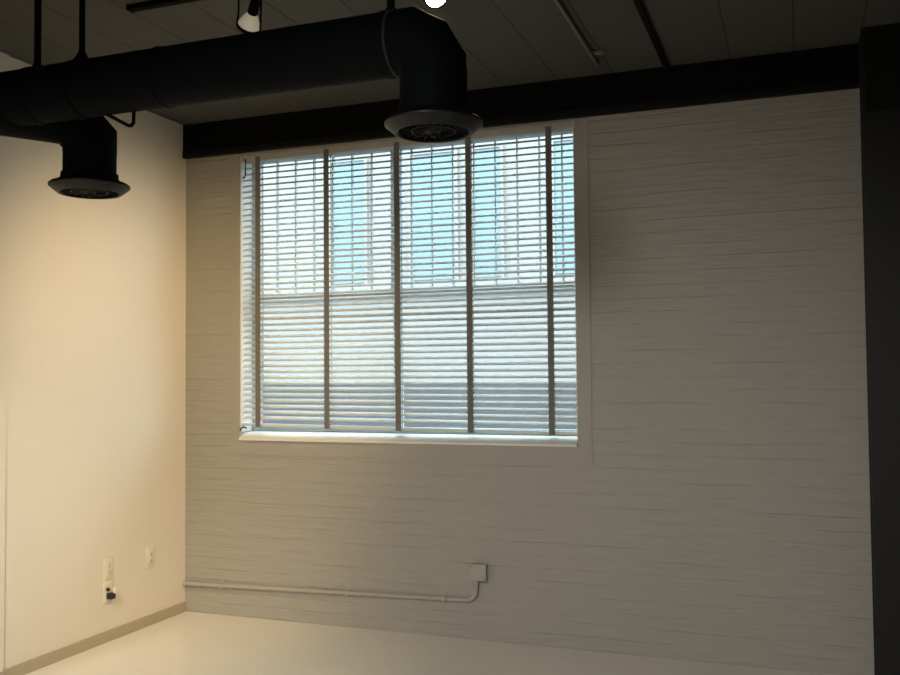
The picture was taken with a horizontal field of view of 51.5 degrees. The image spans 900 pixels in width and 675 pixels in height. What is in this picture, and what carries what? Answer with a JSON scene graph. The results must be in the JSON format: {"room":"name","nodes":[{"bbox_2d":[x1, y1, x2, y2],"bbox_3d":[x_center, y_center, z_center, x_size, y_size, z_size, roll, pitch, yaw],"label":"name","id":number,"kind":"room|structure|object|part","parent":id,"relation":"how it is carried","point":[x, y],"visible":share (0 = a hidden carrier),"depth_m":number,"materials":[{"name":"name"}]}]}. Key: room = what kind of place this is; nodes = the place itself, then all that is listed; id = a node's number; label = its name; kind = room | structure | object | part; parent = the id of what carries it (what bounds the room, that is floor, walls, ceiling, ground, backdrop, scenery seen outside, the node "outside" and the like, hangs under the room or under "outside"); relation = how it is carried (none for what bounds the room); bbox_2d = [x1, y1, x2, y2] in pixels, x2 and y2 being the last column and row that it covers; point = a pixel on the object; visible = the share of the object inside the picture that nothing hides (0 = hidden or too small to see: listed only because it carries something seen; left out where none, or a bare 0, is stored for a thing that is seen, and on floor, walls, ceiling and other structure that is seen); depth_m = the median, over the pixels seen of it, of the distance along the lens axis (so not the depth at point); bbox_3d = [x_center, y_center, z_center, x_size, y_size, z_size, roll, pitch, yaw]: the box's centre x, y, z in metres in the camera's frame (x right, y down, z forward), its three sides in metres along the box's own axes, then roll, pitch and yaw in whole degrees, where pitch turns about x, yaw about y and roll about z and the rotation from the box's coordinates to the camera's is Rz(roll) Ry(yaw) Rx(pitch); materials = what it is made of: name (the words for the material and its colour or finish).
{"room":"empty loft room","nodes":[
{"label":"empty loft room","id":0,"kind":"room"},
{"bbox_2d":[0,52,185,671],"bbox_3d":[-3.219,0.048,1.951,0.272,3.008,8.308,-1,-2,21],"label":"wall","id":1,"kind":"structure","parent":0,"point":[93,291],"depth_m":5.00,"materials":[{"name":"white paint"}]},
{"bbox_2d":[0,601,185,674],"bbox_3d":[-3.035,1.522,1.970,0.023,0.060,8.048,-1,-2,21],"label":"baseboard","id":2,"kind":"structure","parent":1,"relation":"attached to","point":[26,667],"depth_m":4.97,"materials":[{"name":"beige wood"}]},
{"bbox_2d":[104,557,112,579],"bbox_3d":[-1.868,1.264,5.109,0.008,0.116,0.072,-1,-2,21],"label":"wall outlet","id":3,"kind":"object","parent":1,"relation":"attached to","point":[108,562],"visible":1,"depth_m":5.10,"materials":[{"name":"beige plastic"}]},
{"bbox_2d":[104,579,112,602],"bbox_3d":[-1.861,1.388,5.102,0.020,0.116,0.072,-1,-2,21],"label":"wall outlet","id":4,"kind":"object","parent":1,"relation":"attached to","point":[108,585],"visible":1,"depth_m":5.09,"materials":[{"name":"beige plastic"}]},
{"bbox_2d":[107,587,116,599],"bbox_3d":[-1.846,1.397,5.097,0.040,0.060,0.044,-1,-2,21],"label":"plug","id":5,"kind":"object","parent":4,"relation":"attached to","point":[112,595],"visible":1,"depth_m":5.09,"materials":[{"name":"black plastic"}]},
{"bbox_2d":[146,546,154,567],"bbox_3d":[-1.744,1.280,5.438,0.008,0.116,0.072,-1,-2,21],"label":"wall outlet","id":6,"kind":"object","parent":1,"relation":"attached to","point":[150,552],"visible":1,"depth_m":5.43,"materials":[{"name":"beige plastic"}]},
{"bbox_2d":[26,611,832,674],"bbox_3d":[-1.080,1.582,1.232,4.715,0.150,8.568,-1,-2,21],"label":"floor","id":7,"kind":"structure","parent":0,"point":[185,643],"depth_m":4.78,"materials":[{"name":"beige concrete"}]},
{"bbox_2d":[858,23,899,674],"bbox_3d":[2.013,0.090,4.239,0.214,3.006,0.166,-1,-2,21],"label":"steel column","id":8,"kind":"structure","parent":7,"relation":"on","point":[879,45],"depth_m":4.19,"materials":[{"name":"black metal"}]},
{"bbox_3d":[1.974,-1.222,4.214,0.186,0.386,0.006,-1,-2,21],"label":"cap plate","id":9,"kind":"part","parent":8,"relation":"part of","materials":[{"name":"black paint"}]},
{"bbox_2d":[0,0,899,124],"bbox_3d":[-1.107,-1.598,1.352,4.715,0.200,8.568,-1,-2,21],"label":"ceiling","id":10,"kind":"structure","parent":0,"point":[504,42],"depth_m":4.25,"materials":[{"name":"paint"}]},
{"bbox_2d":[32,0,41,65],"bbox_3d":[-1.504,-1.200,3.408,0.064,0.432,0.064,-1,-2,21],"label":"hanger","id":11,"kind":"object","parent":10,"relation":"hanging from","point":[37,3],"visible":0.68,"depth_m":3.40,"materials":[{"name":"black paint"}]},
{"bbox_2d":[0,7,482,198],"bbox_3d":[-1.117,-0.772,3.392,2.680,0.428,0.571,-1,-2,21],"label":"air duct","id":12,"kind":"object","parent":11,"relation":"hanging from","point":[66,104],"visible":1,"depth_m":3.02,"materials":[{"name":"black metal"}]},
{"bbox_2d":[48,168,130,198],"bbox_3d":[-1.404,-0.592,3.638,0.301,0.090,0.301,-1,-2,21],"label":"diffuser","id":13,"kind":"object","parent":12,"relation":"attached to","point":[84,183],"depth_m":3.56,"materials":[{"name":"grey metal"}]},
{"bbox_3d":[-1.159,-0.767,3.274,0.137,0.071,0.013,-1,-2,21],"label":"bent rod","id":14,"kind":"part","parent":12,"relation":"part of","materials":[{"name":"black paint"}]},
{"bbox_2d":[384,98,482,142],"bbox_3d":[-0.050,-0.653,2.842,0.301,0.090,0.301,-1,-2,21],"label":"diffuser","id":15,"kind":"object","parent":12,"relation":"attached to","point":[424,120],"depth_m":2.76,"materials":[{"name":"grey metal"}]},
{"bbox_2d":[73,0,87,58],"bbox_3d":[-1.314,-1.205,3.337,0.064,0.432,0.064,-1,-2,21],"label":"hanger","id":16,"kind":"object","parent":10,"relation":"hanging from","point":[81,54],"visible":0.71,"depth_m":3.32,"materials":[{"name":"black paint"}]},
{"bbox_3d":[-1.314,-1.204,3.337,0.021,0.426,0.020,-1,-2,21],"label":"rod","id":17,"kind":"part","parent":16,"relation":"part of","materials":[{"name":"black paint"}]},
{"bbox_2d":[126,0,200,12],"bbox_3d":[-0.291,-1.410,3.539,2.272,0.024,0.040,-1,-2,21],"label":"track","id":18,"kind":"object","parent":10,"relation":"attached to","point":[153,4],"visible":1,"depth_m":3.88,"materials":[{"name":"black metal"}]},
{"bbox_2d":[236,0,261,32],"bbox_3d":[-0.778,-1.298,3.728,0.160,0.180,0.100,-2,-3,42],"label":"track spotlight","id":19,"kind":"object","parent":18,"relation":"attached to","point":[249,22],"visible":0.89,"depth_m":3.71,"materials":[{"name":"black paint"}]},
{"bbox_3d":[-0.802,-1.260,3.746,0.090,0.090,0.088,-1,-2,21],"label":"bulb","id":20,"kind":"part","parent":19,"relation":"part of","materials":[{"name":"beige"}]},
{"bbox_2d":[247,0,260,15],"bbox_3d":[-0.774,-1.306,3.695,0.043,0.066,0.069,1,-3,-32],"label":"socket","id":21,"kind":"object","parent":19,"relation":"attached to","point":[253,9],"depth_m":3.68,"materials":[{"name":"black paint"}]},
{"bbox_2d":[423,0,447,8],"bbox_3d":[-0.081,-1.304,3.438,0.159,0.202,0.109,-2,-3,41],"label":"track spotlight","id":22,"kind":"object","parent":18,"relation":"attached to","point":[433,4],"visible":1,"depth_m":3.42,"materials":[{"name":"black paint"}]},
{"bbox_2d":[385,0,395,9],"bbox_3d":[-0.186,-1.230,2.913,0.064,0.432,0.064,-1,-2,21],"label":"hanger","id":23,"kind":"object","parent":10,"relation":"hanging from","point":[390,3],"visible":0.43,"depth_m":2.89,"materials":[{"name":"black paint"}]},
{"bbox_3d":[-0.186,-1.230,2.913,0.026,0.426,0.025,-1,-2,21],"label":"rod","id":24,"kind":"part","parent":23,"relation":"part of","materials":[{"name":"black paint"}]},
{"bbox_2d":[554,0,604,64],"bbox_3d":[0.167,-1.432,3.087,0.072,0.022,3.400,-1,-2,21],"label":"conduit","id":25,"kind":"object","parent":10,"relation":"attached to","point":[558,3],"visible":1,"depth_m":4.28,"materials":[{"name":"grey metal"}]},
{"bbox_2d":[633,0,669,69],"bbox_3d":[-0.299,-1.508,1.028,0.025,0.018,8.016,-1,-2,21],"label":"ceiling pipe","id":26,"kind":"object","parent":10,"relation":"attached to","point":[640,8],"depth_m":4.26,"materials":[{"name":"black metal"}]},
{"bbox_2d":[185,88,873,674],"bbox_3d":[0.368,0.139,5.178,4.715,3.008,0.260,-1,-2,21],"label":"wall","id":27,"kind":"structure","parent":0,"point":[720,513],"depth_m":4.77,"materials":[{"name":"paint"}]},
{"bbox_2d":[182,579,478,601],"bbox_3d":[-0.739,1.417,5.393,1.915,0.168,0.033,-1,-2,21],"label":"conduit","id":28,"kind":"object","parent":27,"relation":"attached to","point":[348,592],"visible":1,"depth_m":5.34,"materials":[{"name":"white metal"}]},
{"bbox_2d":[239,131,577,446],"bbox_3d":[-0.276,-0.268,5.382,2.074,1.737,0.198,-1,-2,21],"label":"window","id":29,"kind":"structure","parent":27,"relation":"in","point":[299,434],"depth_m":5.46,"materials":[{"name":"grey paint"}]},
{"bbox_2d":[240,121,576,434],"bbox_3d":[-0.297,-0.295,5.335,2.063,1.681,0.073,-1,-2,21],"label":"blind","id":30,"kind":"object","parent":29,"relation":"attached to","point":[547,129],"visible":0.98,"depth_m":5.29,"materials":[{"name":"grey plastic"}]},
{"bbox_3d":[-0.285,0.518,5.310,2.058,0.040,0.050,-1,-2,21],"label":"rail","id":31,"kind":"part","parent":30,"relation":"part of","materials":[{"name":"white plastic"}]},
{"bbox_3d":[-0.269,0.575,5.350,2.070,0.050,0.198,-1,-2,21],"label":"sill","id":32,"kind":"part","parent":29,"relation":"part of","materials":[{"name":"white paint"}]},
{"bbox_2d":[231,118,592,463],"bbox_3d":[-0.300,-0.227,5.300,2.214,1.825,0.004,-1,-2,21],"label":"trim","id":33,"kind":"structure","parent":27,"relation":"attached to","point":[582,454],"depth_m":5.10,"materials":[{"name":"paint"}]},
{"bbox_2d":[470,563,487,581],"bbox_3d":[0.157,1.270,5.052,0.090,0.088,0.048,-1,-2,21],"label":"junction box","id":34,"kind":"object","parent":27,"relation":"attached to","point":[478,572],"visible":1,"depth_m":5.04,"materials":[{"name":"grey paint"}]},
{"bbox_2d":[183,43,858,150],"bbox_3d":[0.305,-1.286,5.095,4.195,0.166,0.032,-1,-2,21],"label":"steel beam","id":35,"kind":"structure","parent":27,"relation":"attached to","point":[842,61],"depth_m":4.93,"materials":[{"name":"black metal"}]},
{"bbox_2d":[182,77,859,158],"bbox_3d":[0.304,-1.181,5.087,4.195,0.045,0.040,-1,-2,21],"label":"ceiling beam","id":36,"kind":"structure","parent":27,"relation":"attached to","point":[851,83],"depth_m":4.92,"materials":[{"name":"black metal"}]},
{"label":"outside","id":37,"kind":"structure","parent":0,"visible":0},
{"bbox_3d":[0.464,2.599,23.845,44.000,0.200,34.892,-1,-2,21],"label":"ground","id":38,"kind":"structure","parent":37,"visible":0},
{"bbox_2d":[263,134,576,428],"bbox_3d":[0.916,-0.951,16.728,22.000,6.350,6.120,-1,-2,21],"label":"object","id":39,"kind":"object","parent":38,"relation":"on","point":[569,140],"visible":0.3,"depth_m":14.01,"materials":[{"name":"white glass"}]},
{"bbox_3d":[-1.579,-1.794,14.531,0.670,1.990,0.080,-1,-2,21],"label":"frame","id":40,"kind":"part","parent":39,"relation":"part of","materials":[{"name":"glass"}]},
{"bbox_3d":[-0.249,-1.824,14.032,0.810,1.990,0.080,-1,-2,21],"label":"frame","id":41,"kind":"part","parent":39,"relation":"part of","materials":[{"name":"glass"}]},
{"bbox_3d":[0.555,-1.842,13.730,0.510,1.990,0.080,-1,-2,21],"label":"frame","id":42,"kind":"part","parent":39,"relation":"part of","materials":[{"name":"glass"}]},
{"bbox_3d":[1.763,-1.870,13.277,0.650,1.990,0.080,-1,-2,21],"label":"frame","id":43,"kind":"part","parent":39,"relation":"part of","materials":[{"name":"glass"}]}
]}

